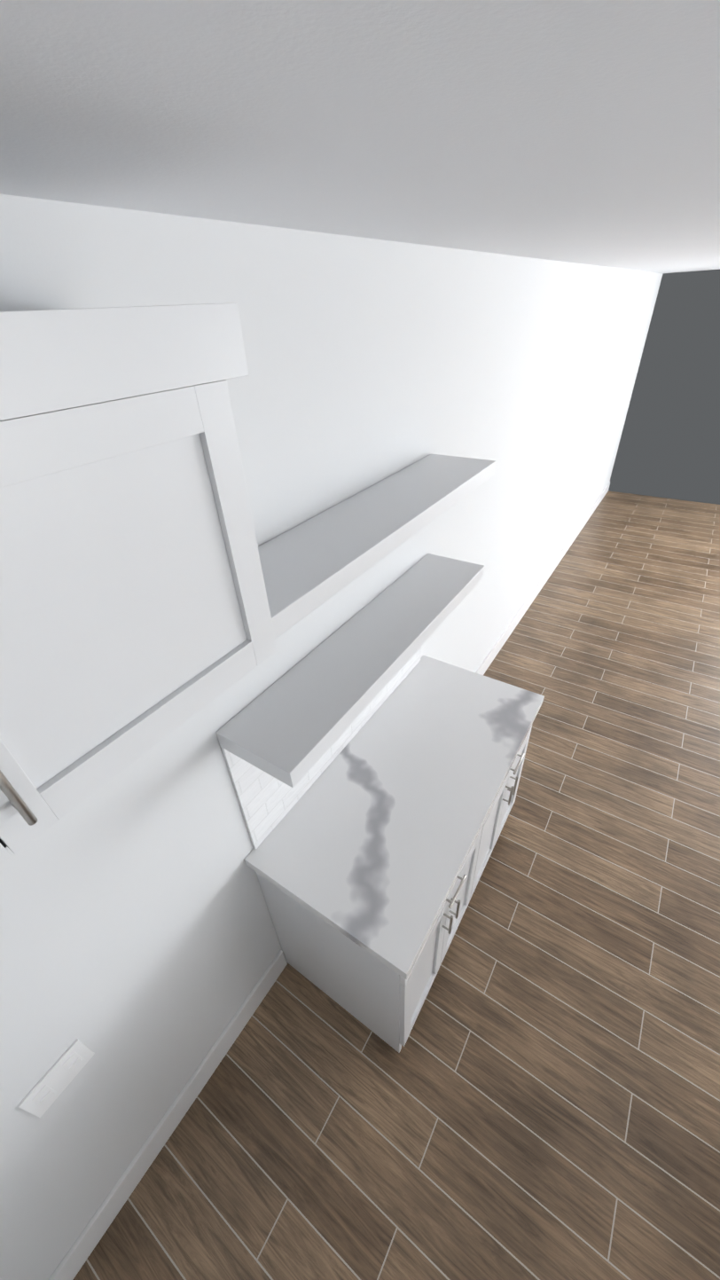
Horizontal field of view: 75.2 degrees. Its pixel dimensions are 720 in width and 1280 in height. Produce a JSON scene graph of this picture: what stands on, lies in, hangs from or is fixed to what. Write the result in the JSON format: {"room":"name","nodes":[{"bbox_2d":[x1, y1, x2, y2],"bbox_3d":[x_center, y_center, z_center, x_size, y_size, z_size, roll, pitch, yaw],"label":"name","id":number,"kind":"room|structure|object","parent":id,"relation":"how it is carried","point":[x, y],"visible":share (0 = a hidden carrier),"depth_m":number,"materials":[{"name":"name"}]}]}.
{"room":"kitchen","nodes":[
{"label":"kitchen","id":0,"kind":"room"},
{"bbox_2d":[0,194,662,1279],"bbox_3d":[1.059,-0.977,3.292,0.120,2.630,9.500,19,41,28],"label":"wall","id":1,"kind":"structure","parent":0,"point":[140,946],"depth_m":1.39,"materials":[{"name":"white paint"}]},
{"bbox_2d":[17,1038,94,1117],"bbox_3d":[-0.775,1.129,1.204,0.009,0.116,0.150,19,41,28],"label":"light switch","id":2,"kind":"object","parent":1,"relation":"attached to","point":[46,1091],"visible":1,"depth_m":1.20,"materials":[{"name":"white plastic"}]},
{"bbox_2d":[0,302,277,865],"bbox_3d":[-0.562,-0.004,0.498,0.383,0.540,0.992,19,41,28],"label":"upper cabinet","id":3,"kind":"object","parent":1,"relation":"attached to","point":[136,622],"visible":1,"depth_m":0.57,"materials":[{"name":"white paint"}]},
{"bbox_2d":[220,646,421,849],"bbox_3d":[-0.041,0.211,1.936,0.010,0.532,1.263,19,41,28],"label":"backsplash","id":4,"kind":"structure","parent":1,"relation":"attached to","point":[267,802],"depth_m":1.69,"materials":[{"name":"tile"}]},
{"bbox_2d":[48,481,610,1279],"bbox_3d":[3.491,2.817,-0.101,9.320,0.140,15.155,19,41,28],"label":"baseboard","id":5,"kind":"structure","parent":1,"relation":"attached to","point":[97,1227],"depth_m":1.76,"materials":[{"name":"white paint"}]},
{"bbox_2d":[216,553,484,787],"bbox_3d":[0.073,-0.010,1.721,0.278,0.061,1.330,19,41,28],"label":"shelf","id":6,"kind":"object","parent":1,"relation":"attached to","point":[291,726],"visible":1,"depth_m":1.51,"materials":[{"name":"white paint"}]},
{"bbox_2d":[258,454,495,639],"bbox_3d":[0.049,-0.379,1.455,0.278,0.054,1.323,19,41,28],"label":"shelf","id":7,"kind":"object","parent":1,"relation":"attached to","point":[311,564],"visible":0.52,"depth_m":1.31,"materials":[{"name":"white paint"}]},
{"bbox_2d":[0,0,719,273],"bbox_3d":[3.994,1.099,-2.238,11.440,0.100,15.700,19,41,28],"label":"ceiling","id":8,"kind":"structure","parent":0,"point":[582,131],"depth_m":0.46,"materials":[{"name":"white paint"}]},
{"bbox_2d":[73,490,719,1279],"bbox_3d":[4.129,3.305,-0.669,11.440,0.060,15.700,19,41,28],"label":"floor","id":9,"kind":"structure","parent":0,"point":[537,1095],"depth_m":1.89,"materials":[{"name":"brown wood"}]},
{"bbox_2d":[244,655,544,1052],"bbox_3d":[0.268,0.895,2.203,0.663,0.920,1.360,19,41,28],"label":"base cabinet","id":10,"kind":"object","parent":9,"relation":"on","point":[367,859],"visible":0.98,"depth_m":1.78,"materials":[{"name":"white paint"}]}
]}

